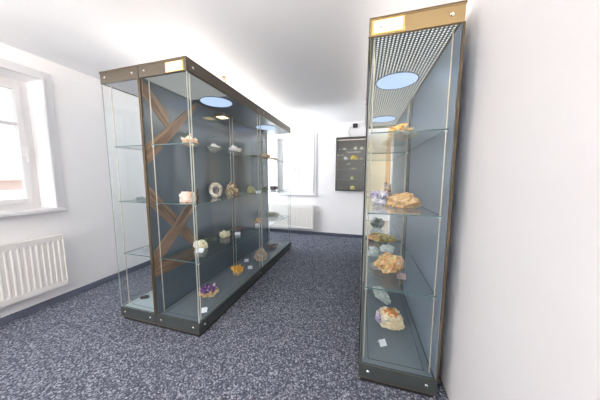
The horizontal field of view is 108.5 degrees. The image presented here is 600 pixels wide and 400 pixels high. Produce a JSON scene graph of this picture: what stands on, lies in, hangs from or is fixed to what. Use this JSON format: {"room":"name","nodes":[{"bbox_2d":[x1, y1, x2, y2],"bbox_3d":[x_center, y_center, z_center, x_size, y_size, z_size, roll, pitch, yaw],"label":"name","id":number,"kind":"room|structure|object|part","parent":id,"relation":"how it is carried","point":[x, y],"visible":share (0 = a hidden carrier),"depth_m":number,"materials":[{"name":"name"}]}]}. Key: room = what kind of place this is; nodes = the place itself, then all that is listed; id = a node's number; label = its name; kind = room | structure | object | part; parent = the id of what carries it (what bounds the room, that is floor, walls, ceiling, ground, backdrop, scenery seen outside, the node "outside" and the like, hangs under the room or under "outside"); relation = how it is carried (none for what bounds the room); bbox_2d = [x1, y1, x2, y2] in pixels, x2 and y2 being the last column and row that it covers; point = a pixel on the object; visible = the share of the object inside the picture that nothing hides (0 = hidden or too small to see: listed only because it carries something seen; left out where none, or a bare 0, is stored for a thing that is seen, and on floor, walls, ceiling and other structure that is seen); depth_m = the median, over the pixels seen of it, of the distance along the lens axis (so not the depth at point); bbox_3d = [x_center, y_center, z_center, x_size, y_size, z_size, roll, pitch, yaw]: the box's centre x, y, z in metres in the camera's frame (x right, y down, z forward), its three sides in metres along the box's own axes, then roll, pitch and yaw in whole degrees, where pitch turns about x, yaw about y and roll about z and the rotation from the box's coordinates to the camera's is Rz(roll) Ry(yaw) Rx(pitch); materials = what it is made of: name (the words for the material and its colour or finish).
{"room":"museum","nodes":[
{"label":"museum","id":0,"kind":"room"},
{"bbox_2d":[0,43,149,317],"bbox_3d":[-2.673,-0.116,1.780,0.340,2.344,7.822,2,6,16],"label":"wall","id":1,"kind":"structure","parent":0,"point":[87,226],"depth_m":2.34,"materials":[{"name":"paint"}]},
{"bbox_2d":[0,58,67,217],"bbox_3d":[-2.665,-0.485,1.560,0.335,1.305,1.250,2,6,16],"label":"window","id":2,"kind":"structure","parent":1,"relation":"in","point":[31,201],"depth_m":2.04,"materials":[{"name":"white paint"}]},
{"bbox_3d":[-2.770,-0.469,1.593,0.055,1.095,1.000,2,6,16],"label":"sash","id":3,"kind":"part","parent":2,"relation":"part of","materials":[{"name":"white paint"}]},
{"bbox_3d":[-2.792,-0.469,1.599,0.070,1.195,1.100,2,6,16],"label":"frame","id":4,"kind":"part","parent":2,"relation":"part of","materials":[{"name":"white paint"}]},
{"bbox_3d":[-2.583,-0.425,2.043,0.060,0.140,0.028,2,6,16],"label":"handle","id":5,"kind":"part","parent":2,"relation":"part of","materials":[{"name":"white paint"}]},
{"bbox_3d":[-2.632,0.147,1.617,0.265,0.037,1.240,2,6,16],"label":"sill","id":6,"kind":"part","parent":2,"relation":"part of","materials":[{"name":"white paint"}]},
{"bbox_2d":[0,234,68,307],"bbox_3d":[-2.531,0.738,1.577,0.099,0.690,1.220,2,6,16],"label":"radiator","id":7,"kind":"object","parent":1,"relation":"attached to","point":[29,268],"visible":1,"depth_m":1.92,"materials":[{"name":"metal"}]},
{"bbox_2d":[0,234,62,247],"bbox_3d":[-2.516,0.401,1.537,0.069,0.012,1.220,2,6,16],"label":"grille","id":8,"kind":"object","parent":7,"relation":"attached to","point":[57,236],"depth_m":1.92,"materials":[{"name":"metal"}]},
{"bbox_3d":[-2.349,0.583,2.144,0.067,0.500,0.004,2,6,16],"label":"panel","id":9,"kind":"part","parent":7,"relation":"part of","materials":[{"name":"metal"}]},
{"bbox_2d":[0,260,150,325],"bbox_3d":[-2.507,1.023,1.852,0.012,0.065,7.142,2,6,16],"label":"baseboard","id":10,"kind":"structure","parent":1,"relation":"attached to","point":[14,316],"depth_m":2.20,"materials":[{"name":"carpet"}]},
{"bbox_2d":[0,231,448,399],"bbox_3d":[-0.946,1.156,1.412,3.941,0.100,7.822,2,6,16],"label":"floor","id":11,"kind":"structure","parent":0,"point":[293,334],"depth_m":1.59,"materials":[{"name":"carpet"}]},
{"bbox_2d":[99,65,157,325],"bbox_3d":[-1.073,-0.089,2.812,0.409,2.082,2.251,2,6,16],"label":"display case","id":12,"kind":"object","parent":11,"relation":"on","point":[124,79],"visible":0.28,"depth_m":1.79,"materials":[{"name":"clear glass"}]},
{"bbox_3d":[-1.071,-1.063,2.709,0.401,0.091,2.243,2,6,16],"label":"frame","id":13,"kind":"part","parent":12,"relation":"part of","materials":[{"name":"brown wood"}]},
{"bbox_3d":[-1.530,0.005,1.842,0.007,1.861,0.007,-1,6,-6],"label":"shelf post","id":14,"kind":"part","parent":12,"relation":"part of","materials":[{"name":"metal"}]},
{"bbox_2d":[114,145,141,150],"bbox_3d":[-1.224,-0.487,2.242,0.349,0.007,1.052,2,6,16],"label":"glass shelf","id":15,"kind":"object","parent":12,"relation":"attached to","point":[135,147],"depth_m":1.80,"materials":[{"name":"clear glass"}]},
{"bbox_2d":[119,199,145,202],"bbox_3d":[-1.225,-0.035,2.290,0.349,0.007,1.052,2,6,16],"label":"glass shelf","id":16,"kind":"object","parent":12,"relation":"attached to","point":[134,201],"depth_m":1.82,"materials":[{"name":"clear glass"}]},
{"bbox_2d":[123,245,149,256],"bbox_3d":[-1.226,0.417,2.338,0.349,0.007,1.052,2,6,16],"label":"glass shelf","id":17,"kind":"object","parent":12,"relation":"attached to","point":[125,253],"depth_m":1.88,"materials":[{"name":"clear glass"}]},
{"bbox_3d":[-1.076,0.871,2.913,0.399,0.090,2.241,2,6,16],"label":"frame","id":18,"kind":"part","parent":12,"relation":"part of","materials":[{"name":"metal"}]},
{"bbox_2d":[140,294,148,298],"bbox_3d":[-1.457,0.907,2.024,0.078,0.028,0.048,-1,6,-6],"label":"mineral","id":19,"kind":"object","parent":12,"relation":"on","point":[144,296],"visible":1,"depth_m":2.01,"materials":[{"name":"grey stone"}]},
{"bbox_2d":[137,56,290,336],"bbox_3d":[-0.671,-0.076,2.696,0.441,2.082,2.251,2,6,16],"label":"display case","id":20,"kind":"object","parent":11,"relation":"on","point":[179,98],"visible":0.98,"depth_m":2.06,"materials":[{"name":"clear glass"}]},
{"bbox_3d":[-1.147,0.017,1.732,0.007,1.861,0.007,-1,6,-6],"label":"shelf post","id":21,"kind":"part","parent":20,"relation":"part of","materials":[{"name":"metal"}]},
{"bbox_3d":[-0.982,0.029,1.632,0.417,1.855,0.006,2,6,16],"label":"glass","id":22,"kind":"part","parent":20,"relation":"part of","materials":[{"name":"clear glass"}]},
{"bbox_3d":[-0.909,-0.925,1.778,0.393,0.004,0.482,2,6,16],"label":"perforated panel","id":23,"kind":"part","parent":20,"relation":"part of","materials":[{"name":"grey metal"}]},
{"bbox_2d":[179,191,194,201],"bbox_3d":[-0.928,-0.029,1.784,0.125,0.088,0.085,1,6,7],"label":"mineral","id":24,"kind":"object","parent":20,"relation":"on","point":[185,196],"visible":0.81,"depth_m":1.75,"materials":[{"name":"pink stone"}]},
{"bbox_2d":[181,134,198,146],"bbox_3d":[-0.923,-0.500,1.806,0.142,0.110,0.110,0,6,-1],"label":"mineral","id":25,"kind":"object","parent":20,"relation":"on","point":[184,140],"visible":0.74,"depth_m":1.79,"materials":[{"name":"white stone"}]},
{"bbox_3d":[-0.788,0.029,1.629,0.007,1.861,0.007,5,8,38],"label":"shelf post","id":26,"kind":"part","parent":20,"relation":"part of","materials":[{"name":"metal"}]},
{"bbox_2d":[196,248,203,252],"bbox_3d":[-0.884,0.444,1.911,0.060,0.031,0.040,-1,6,-7],"label":"name card","id":27,"kind":"object","parent":20,"relation":"on","point":[200,250],"visible":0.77,"depth_m":1.90,"materials":[{"name":"white paper"}]},
{"bbox_2d":[193,239,207,248],"bbox_3d":[-0.926,0.407,2.007,0.130,0.085,0.100,0,6,-1],"label":"mineral","id":28,"kind":"object","parent":20,"relation":"on","point":[202,243],"visible":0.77,"depth_m":1.98,"materials":[{"name":"beige stone"}]},
{"bbox_2d":[201,307,206,312],"bbox_3d":[-0.810,0.927,1.829,0.045,0.031,0.040,-2,6,-18],"label":"name card","id":29,"kind":"object","parent":20,"relation":"on","point":[203,310],"visible":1,"depth_m":1.82,"materials":[{"name":"white paper"}]},
{"bbox_3d":[-0.872,-0.090,2.753,0.010,1.860,2.219,2,6,16],"label":"panel","id":30,"kind":"part","parent":20,"relation":"part of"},
{"bbox_2d":[151,142,258,156],"bbox_3d":[-0.824,-0.474,2.127,0.385,0.007,1.052,2,6,16],"label":"glass shelf","id":31,"kind":"object","parent":20,"relation":"attached to","point":[210,153],"depth_m":2.06,"materials":[{"name":"clear glass"}]},
{"bbox_2d":[155,194,258,204],"bbox_3d":[-0.825,-0.022,2.175,0.385,0.007,1.052,2,6,16],"label":"glass shelf","id":32,"kind":"object","parent":20,"relation":"attached to","point":[203,198],"depth_m":1.93,"materials":[{"name":"clear glass"}]},
{"bbox_2d":[198,282,218,297],"bbox_3d":[-0.887,0.866,2.086,0.200,0.100,0.160,-3,7,-27],"label":"mineral","id":33,"kind":"object","parent":20,"relation":"on","point":[208,290],"visible":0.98,"depth_m":2.05,"materials":[{"name":"purple stone"}]},
{"bbox_2d":[159,230,259,263],"bbox_3d":[-0.826,0.430,2.223,0.385,0.007,1.052,2,6,16],"label":"glass shelf","id":34,"kind":"object","parent":20,"relation":"attached to","point":[190,245],"depth_m":1.99,"materials":[{"name":"clear glass"}]},
{"bbox_2d":[204,237,218,240],"bbox_3d":[-0.926,0.405,2.258,0.150,0.035,0.070,-2,6,-18],"label":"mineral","id":35,"kind":"object","parent":20,"relation":"on","point":[209,238],"visible":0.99,"depth_m":2.24,"materials":[{"name":"stone"}]},
{"bbox_3d":[-0.671,-1.050,2.594,0.437,0.091,2.243,2,6,16],"label":"frame","id":36,"kind":"part","parent":20,"relation":"part of","materials":[{"name":"brown wood"}]},
{"bbox_2d":[207,143,221,150],"bbox_3d":[-0.861,-0.527,2.183,0.160,0.085,0.110,-4,7,-35],"label":"mineral","id":37,"kind":"object","parent":20,"relation":"on","point":[214,144],"visible":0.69,"depth_m":2.15,"materials":[{"name":"white stone"}]},
{"bbox_2d":[209,183,221,197],"bbox_3d":[-0.840,-0.099,2.152,0.126,0.150,0.061,-3,7,-27],"label":"mineral","id":38,"kind":"object","parent":20,"relation":"on","point":[215,189],"visible":1,"depth_m":2.14,"materials":[{"name":"beige stone"}]},
{"bbox_2d":[199,96,232,106],"bbox_3d":[-0.814,-0.953,2.104,0.302,0.008,0.302,5,8,38],"label":"round light","id":39,"kind":"object","parent":20,"relation":"on","point":[210,101],"depth_m":2.08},
{"bbox_2d":[215,110,228,118],"bbox_3d":[-0.859,-0.948,2.384,0.110,0.077,0.110,2,6,16],"label":"lamp","id":40,"kind":"object","parent":20,"relation":"attached to","point":[221,115],"depth_m":2.38,"materials":[{"name":"white metal"}]},
{"bbox_3d":[-0.675,0.884,2.798,0.435,0.090,2.241,2,6,16],"label":"frame","id":41,"kind":"part","parent":20,"relation":"part of","materials":[{"name":"metal"}]},
{"bbox_3d":[-0.625,-0.020,2.107,0.006,1.855,1.108,2,6,16],"label":"glass","id":42,"kind":"part","parent":20,"relation":"part of","materials":[{"name":"clear glass"}]},
{"bbox_2d":[219,230,230,237],"bbox_3d":[-0.834,0.371,2.395,0.120,0.075,0.100,-3,7,-24],"label":"mineral","id":43,"kind":"object","parent":20,"relation":"on","point":[223,234],"visible":1,"depth_m":2.37,"materials":[{"name":"beige stone"}]},
{"bbox_3d":[-0.860,-0.087,2.719,0.007,1.861,0.007,5,8,38],"label":"shelf post","id":44,"kind":"part","parent":20,"relation":"part of","materials":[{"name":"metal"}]},
{"bbox_2d":[225,181,238,194],"bbox_3d":[-0.778,-0.138,2.458,0.121,0.165,0.156,4,7,30],"label":"mineral","id":45,"kind":"object","parent":20,"relation":"on","point":[231,189],"visible":0.92,"depth_m":2.42,"materials":[{"name":"brown stone"}]},
{"bbox_3d":[-0.844,-0.093,2.776,0.007,1.861,0.007,5,8,38],"label":"shelf post","id":46,"kind":"part","parent":20,"relation":"part of","materials":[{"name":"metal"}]},
{"bbox_2d":[228,145,241,151],"bbox_3d":[-0.755,-0.579,2.512,0.162,0.120,0.127,-4,7,-35],"label":"mineral","id":47,"kind":"object","parent":20,"relation":"on","point":[233,148],"visible":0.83,"depth_m":2.47,"materials":[{"name":"white stone"}]},
{"bbox_2d":[229,226,243,230],"bbox_3d":[-0.777,0.353,2.681,0.200,0.050,0.110,-3,7,-24],"label":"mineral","id":48,"kind":"object","parent":20,"relation":"on","point":[239,228],"visible":1,"depth_m":2.65,"materials":[{"name":"stone"}]},
{"bbox_2d":[230,264,243,275],"bbox_3d":[-0.727,0.808,2.518,0.141,0.124,0.141,-5,8,-38],"label":"mineral","id":49,"kind":"object","parent":20,"relation":"on","point":[237,270],"visible":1,"depth_m":2.48,"materials":[{"name":"orange stone"}]},
{"bbox_2d":[247,186,255,191],"bbox_3d":[-0.661,-0.149,2.939,0.120,0.085,0.090,-1,6,-12],"label":"mineral","id":50,"kind":"object","parent":20,"relation":"on","point":[249,189],"visible":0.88,"depth_m":2.91,"materials":[{"name":"green stone"}]},
{"bbox_3d":[-0.502,-0.075,2.616,0.007,1.861,0.007,5,8,38],"label":"shelf post","id":51,"kind":"part","parent":20,"relation":"part of","materials":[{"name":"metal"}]},
{"bbox_2d":[253,248,267,260],"bbox_3d":[-0.539,0.737,2.955,0.200,0.175,0.160,-1,6,-12],"label":"mineral","id":52,"kind":"object","parent":20,"relation":"on","point":[256,254],"visible":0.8,"depth_m":2.92,"materials":[{"name":"brown stone"}]},
{"bbox_3d":[-0.485,-0.081,2.673,0.007,1.861,0.007,5,8,38],"label":"shelf post","id":53,"kind":"part","parent":20,"relation":"part of","materials":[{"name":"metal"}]},
{"bbox_2d":[232,156,288,162],"bbox_3d":[-0.520,-0.584,3.171,0.385,0.007,1.052,2,6,16],"label":"glass shelf","id":54,"kind":"object","parent":20,"relation":"attached to","point":[245,159],"depth_m":3.00,"materials":[{"name":"clear glass"}]},
{"bbox_2d":[238,215,287,230],"bbox_3d":[-0.522,0.321,3.266,0.385,0.007,1.052,2,6,16],"label":"glass shelf","id":55,"kind":"object","parent":20,"relation":"attached to","point":[250,221],"depth_m":3.21,"materials":[{"name":"clear glass"}]},
{"bbox_2d":[239,189,288,193],"bbox_3d":[-0.521,-0.132,3.219,0.385,0.007,1.052,2,6,16],"label":"glass shelf","id":56,"kind":"object","parent":20,"relation":"attached to","point":[240,191],"depth_m":3.02,"materials":[{"name":"clear glass"}]},
{"bbox_2d":[260,153,270,157],"bbox_3d":[-0.516,-0.638,3.170,0.160,0.100,0.110,-2,6,-18],"label":"mineral","id":57,"kind":"object","parent":20,"relation":"on","point":[263,154],"visible":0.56,"depth_m":3.14,"materials":[{"name":"brown stone"}]},
{"bbox_2d":[255,125,275,129],"bbox_3d":[-0.504,-1.066,3.174,0.302,0.008,0.302,1,6,12],"label":"round light","id":58,"kind":"object","parent":20,"relation":"on","point":[263,127],"depth_m":3.16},
{"bbox_3d":[-0.557,-0.196,3.763,0.007,1.861,0.007,-1,6,-6],"label":"shelf post","id":59,"kind":"part","parent":20,"relation":"part of","materials":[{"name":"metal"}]},
{"bbox_2d":[266,244,277,248],"bbox_3d":[-0.449,0.735,3.452,0.190,0.075,0.150,-3,7,-24],"label":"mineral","id":60,"kind":"object","parent":20,"relation":"on","point":[269,246],"visible":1,"depth_m":3.41,"materials":[{"name":"stone"}]},
{"bbox_2d":[266,212,279,216],"bbox_3d":[-0.459,0.238,3.612,0.240,0.085,0.120,0,6,-1],"label":"mineral","id":61,"kind":"object","parent":20,"relation":"on","point":[270,214],"visible":1,"depth_m":3.58,"materials":[{"name":"grey stone"}]},
{"bbox_2d":[270,186,277,189],"bbox_3d":[-0.419,-0.195,3.450,0.140,0.070,0.090,-1,6,-12],"label":"mineral","id":62,"kind":"object","parent":20,"relation":"on","point":[271,187],"visible":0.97,"depth_m":3.43,"materials":[{"name":"black stone"}]},
{"bbox_3d":[-0.316,-0.132,3.169,0.006,1.855,1.108,2,6,16],"label":"glass","id":63,"kind":"part","parent":20,"relation":"part of","materials":[{"name":"clear glass"}]},
{"bbox_3d":[-0.199,-0.185,3.660,0.007,1.861,0.007,5,8,38],"label":"shelf post","id":64,"kind":"part","parent":20,"relation":"part of","materials":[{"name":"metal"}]},
{"bbox_2d":[357,0,467,397],"bbox_3d":[0.875,-0.025,2.242,0.436,2.082,2.271,2,6,16],"label":"display case","id":65,"kind":"object","parent":11,"relation":"on","point":[414,68],"visible":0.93,"depth_m":1.36,"materials":[{"name":"clear glass"}]},
{"bbox_3d":[0.833,-0.094,2.834,0.006,1.855,1.118,2,6,16],"label":"glass","id":66,"kind":"part","parent":65,"relation":"part of","materials":[{"name":"clear glass"}]},
{"bbox_3d":[0.522,0.018,1.762,0.006,1.855,1.118,2,6,16],"label":"glass","id":67,"kind":"part","parent":65,"relation":"part of","materials":[{"name":"clear glass"}]},
{"bbox_3d":[0.692,-0.035,2.263,0.008,1.861,0.008,2,6,16],"label":"shelf post","id":68,"kind":"part","parent":65,"relation":"part of","materials":[{"name":"metal"}]},
{"bbox_3d":[0.403,0.070,1.267,0.008,1.861,0.008,2,6,16],"label":"shelf post","id":69,"kind":"part","parent":65,"relation":"part of","materials":[{"name":"metal"}]},
{"bbox_2d":[368,246,378,256],"bbox_3d":[0.614,0.428,1.815,0.096,0.090,0.093,5,8,39],"label":"mineral","id":70,"kind":"object","parent":65,"relation":"on","point":[373,251],"visible":0.98,"depth_m":1.79,"materials":[{"name":"grey stone"}]},
{"bbox_2d":[370,217,384,228],"bbox_3d":[1.010,0.297,2.825,0.180,0.140,0.080,2,6,16],"label":"mineral","id":71,"kind":"object","parent":65,"relation":"on","point":[379,223],"visible":1,"depth_m":2.80,"materials":[{"name":"grey stone"}]},
{"bbox_2d":[370,190,388,205],"bbox_3d":[0.577,-0.016,1.569,0.123,0.115,0.122,-4,7,-32],"label":"mineral","id":72,"kind":"object","parent":65,"relation":"on","point":[379,198],"visible":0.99,"depth_m":1.54,"materials":[{"name":"purple stone"}]},
{"bbox_2d":[366,191,393,196],"bbox_3d":[1.030,-0.081,2.768,0.380,0.007,1.062,2,6,16],"label":"glass shelf","id":73,"kind":"object","parent":65,"relation":"attached to","point":[392,192],"depth_m":2.76,"materials":[{"name":"clear glass"}]},
{"bbox_2d":[372,286,390,304],"bbox_3d":[0.776,0.886,2.024,0.120,0.080,0.300,0,6,-4],"label":"mineral","id":74,"kind":"object","parent":65,"relation":"on","point":[382,295],"visible":0.93,"depth_m":1.99,"materials":[{"name":"grey stone"}]},
{"bbox_2d":[368,232,395,242],"bbox_3d":[0.860,0.389,2.261,0.300,0.075,0.200,5,7,36],"label":"mineral","id":75,"kind":"object","parent":65,"relation":"on","point":[378,237],"visible":0.99,"depth_m":2.20,"materials":[{"name":"stone"}]},
{"bbox_2d":[378,339,386,346],"bbox_3d":[0.560,0.968,1.473,0.050,0.031,0.040,-1,6,-12],"label":"name card","id":76,"kind":"object","parent":65,"relation":"on","point":[382,342],"visible":1,"depth_m":1.47,"materials":[{"name":"white paper"}]},
{"bbox_2d":[373,141,394,150],"bbox_3d":[0.831,-0.528,2.110,0.240,0.110,0.140,1,6,5],"label":"mineral","id":77,"kind":"object","parent":65,"relation":"on","point":[378,146],"visible":0.7,"depth_m":2.09,"materials":[{"name":"beige stone"}]},
{"bbox_2d":[373,116,395,122],"bbox_3d":[1.044,-1.014,2.709,0.303,0.010,0.303,2,6,16],"label":"round light","id":78,"kind":"object","parent":65,"relation":"on","point":[376,119],"depth_m":2.71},
{"bbox_2d":[368,153,404,160],"bbox_3d":[1.031,-0.533,2.720,0.380,0.007,1.062,2,6,16],"label":"glass shelf","id":79,"kind":"object","parent":65,"relation":"attached to","point":[374,156],"depth_m":2.53,"materials":[{"name":"clear glass"}]},
{"bbox_2d":[379,244,394,252],"bbox_3d":[0.780,0.431,1.933,0.140,0.060,0.120,0,6,-1],"label":"mineral","id":80,"kind":"object","parent":65,"relation":"on","point":[384,248],"visible":0.96,"depth_m":1.91,"materials":[{"name":"grey stone"}]},
{"bbox_2d":[383,182,391,200],"bbox_3d":[0.741,-0.071,1.849,0.080,0.165,0.080,1,6,5],"label":"mineral","id":81,"kind":"object","parent":65,"relation":"on","point":[387,187],"visible":0.61,"depth_m":1.83,"materials":[{"name":"stone"}]},
{"bbox_2d":[373,252,404,273],"bbox_3d":[0.635,0.440,1.536,0.215,0.125,0.170,1,6,10],"label":"mineral","id":82,"kind":"object","parent":65,"relation":"on","point":[387,262],"visible":1,"depth_m":1.49,"materials":[{"name":"stone"}]},
{"bbox_2d":[375,306,404,330],"bbox_3d":[0.691,0.896,1.662,0.213,0.135,0.170,2,6,19],"label":"mineral","id":83,"kind":"object","parent":65,"relation":"on","point":[389,318],"visible":1,"depth_m":1.61,"materials":[{"name":"beige stone"}]},
{"bbox_2d":[382,137,406,146],"bbox_3d":[0.765,-0.476,1.758,0.200,0.080,0.130,0,6,-1],"label":"mineral","id":84,"kind":"object","parent":65,"relation":"on","point":[390,142],"visible":0.87,"depth_m":1.73,"materials":[{"name":"beige stone"}]},
{"bbox_2d":[375,71,418,89],"bbox_3d":[0.733,-0.901,1.639,0.302,0.008,0.302,2,6,20],"label":"round light","id":85,"kind":"object","parent":65,"relation":"on","point":[391,80],"depth_m":1.62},
{"bbox_3d":[0.875,0.936,2.343,0.430,0.090,2.261,2,6,16],"label":"frame","id":86,"kind":"part","parent":65,"relation":"part of","materials":[{"name":"metal"}]},
{"bbox_2d":[364,239,435,297],"bbox_3d":[0.723,0.482,1.762,0.380,0.007,1.062,2,6,16],"label":"glass shelf","id":87,"kind":"object","parent":65,"relation":"attached to","point":[412,256],"depth_m":1.43,"materials":[{"name":"clear glass"}]},
{"bbox_2d":[397,272,405,279],"bbox_3d":[0.669,0.499,1.424,0.055,0.031,0.040,3,7,27],"label":"name card","id":88,"kind":"object","parent":65,"relation":"on","point":[399,275],"visible":1,"depth_m":1.42,"materials":[{"name":"pink paper"}]},
{"bbox_2d":[388,123,416,139],"bbox_3d":[0.650,-0.448,1.397,0.180,0.100,0.150,1,6,5],"label":"mineral","id":89,"kind":"object","parent":65,"relation":"on","point":[404,126],"visible":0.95,"depth_m":1.36,"materials":[{"name":"stone"}]},
{"bbox_2d":[386,192,421,207],"bbox_3d":[0.714,-0.002,1.488,0.225,0.105,0.160,3,6,22],"label":"mineral","id":90,"kind":"object","parent":65,"relation":"on","point":[402,200],"visible":1,"depth_m":1.44,"materials":[{"name":"stone"}]},
{"bbox_3d":[1.062,-0.029,2.219,0.007,1.861,0.007,5,8,38],"label":"shelf post","id":91,"kind":"part","parent":65,"relation":"part of","materials":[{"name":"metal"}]},
{"bbox_2d":[366,197,441,216],"bbox_3d":[0.724,0.030,1.715,0.380,0.007,1.062,2,6,16],"label":"glass shelf","id":92,"kind":"object","parent":65,"relation":"attached to","point":[436,213],"depth_m":1.29,"materials":[{"name":"clear glass"}]},
{"bbox_3d":[1.046,-0.024,2.161,0.008,1.861,0.008,2,6,16],"label":"shelf post","id":93,"kind":"part","parent":65,"relation":"part of","materials":[{"name":"metal"}]},
{"bbox_2d":[367,128,447,153],"bbox_3d":[0.725,-0.422,1.667,0.380,0.007,1.062,2,6,16],"label":"glass shelf","id":94,"kind":"object","parent":65,"relation":"attached to","point":[440,134],"depth_m":1.43,"materials":[{"name":"clear glass"}]},
{"bbox_3d":[0.860,-0.953,2.077,0.388,0.004,2.082,2,6,16],"label":"perforated panel","id":95,"kind":"part","parent":65,"relation":"part of","materials":[{"name":"grey metal"}]},
{"bbox_3d":[0.879,-0.999,2.138,0.432,0.091,2.263,2,6,16],"label":"frame","id":96,"kind":"part","parent":65,"relation":"part of","materials":[{"name":"brown wood"}]},
{"bbox_3d":[1.074,-0.025,2.184,0.010,1.860,2.239,2,6,16],"label":"panel","id":97,"kind":"part","parent":65,"relation":"part of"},
{"bbox_3d":[0.756,0.081,1.165,0.007,1.861,0.007,-1,6,-6],"label":"shelf post","id":98,"kind":"part","parent":65,"relation":"part of","materials":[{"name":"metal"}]},
{"bbox_2d":[0,0,453,125],"bbox_3d":[-0.941,-1.275,1.155,3.941,0.100,7.822,2,6,16],"label":"ceiling","id":99,"kind":"structure","parent":0,"point":[303,62],"depth_m":1.73,"materials":[{"name":"paint"}]},
{"bbox_2d":[268,121,391,234],"bbox_3d":[0.162,-0.433,4.839,3.401,2.344,0.340,2,6,16],"label":"wall","id":100,"kind":"structure","parent":0,"point":[334,211],"depth_m":4.52,"materials":[{"name":"paint"}]},
{"bbox_2d":[269,203,313,229],"bbox_3d":[-0.263,0.417,4.824,1.160,0.655,0.094,2,6,16],"label":"radiator","id":101,"kind":"object","parent":100,"relation":"attached to","point":[302,216],"visible":0.78,"depth_m":4.74,"materials":[{"name":"metal"}]},
{"bbox_2d":[269,203,312,205],"bbox_3d":[-0.266,0.099,4.776,1.160,0.012,0.064,2,6,16],"label":"grille","id":102,"kind":"object","parent":101,"relation":"attached to","point":[270,204],"depth_m":4.76,"materials":[{"name":"metal"}]},
{"bbox_2d":[274,133,316,195],"bbox_3d":[-0.095,-0.759,4.751,0.960,1.310,0.205,2,6,16],"label":"window","id":103,"kind":"structure","parent":100,"relation":"in","point":[296,191],"depth_m":4.75,"materials":[{"name":"white paint"}]},
{"bbox_3d":[-0.259,-0.749,4.846,0.343,1.100,0.055,2,6,16],"label":"sash","id":104,"kind":"part","parent":103,"relation":"part of","materials":[{"name":"white paint"}]},
{"bbox_3d":[-0.106,-0.122,4.784,0.950,0.037,0.135,2,6,16],"label":"sill","id":105,"kind":"part","parent":103,"relation":"part of","materials":[{"name":"white paint"}]},
{"bbox_3d":[0.094,-0.738,4.745,0.343,1.100,0.055,2,6,16],"label":"sash","id":106,"kind":"part","parent":103,"relation":"part of","materials":[{"name":"white paint"}]},
{"bbox_2d":[269,228,366,237],"bbox_3d":[0.116,0.718,4.789,3.389,0.065,0.012,2,6,16],"label":"baseboard","id":107,"kind":"structure","parent":100,"relation":"attached to","point":[270,229],"depth_m":4.70,"materials":[{"name":"carpet"}]},
{"bbox_2d":[335,136,364,190],"bbox_3d":[1.017,-0.710,4.314,0.590,1.060,0.133,2,6,16],"label":"display cabinet","id":108,"kind":"object","parent":100,"relation":"attached to","point":[343,180],"visible":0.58,"depth_m":4.36,"materials":[{"name":"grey glass"}]},
{"bbox_2d":[366,142,389,209],"bbox_3d":[1.537,-0.480,4.240,0.415,1.330,0.030,2,6,16],"label":"door","id":109,"kind":"structure","parent":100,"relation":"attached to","point":[380,170],"depth_m":4.24,"materials":[{"name":"beige wood"}]},
{"bbox_2d":[387,0,599,399],"bbox_3d":[0.853,-0.001,0.768,0.200,2.344,7.822,2,6,16],"label":"wall","id":110,"kind":"structure","parent":0,"point":[521,317],"depth_m":0.69,"materials":[{"name":"paint"}]},
{"bbox_3d":[-0.010,4.326,0.457,120.000,0.200,120.000,2,6,16],"label":"ground","id":111,"kind":"structure","parent":0,"visible":0},
{"bbox_2d":[0,150,23,199],"bbox_3d":[-10.213,0.565,7.998,4.800,4.650,8.900,2,6,16],"label":"neighbouring house","id":112,"kind":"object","parent":111,"relation":"on","point":[10,175],"visible":0.02,"depth_m":6.50,"materials":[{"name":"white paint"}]}
]}

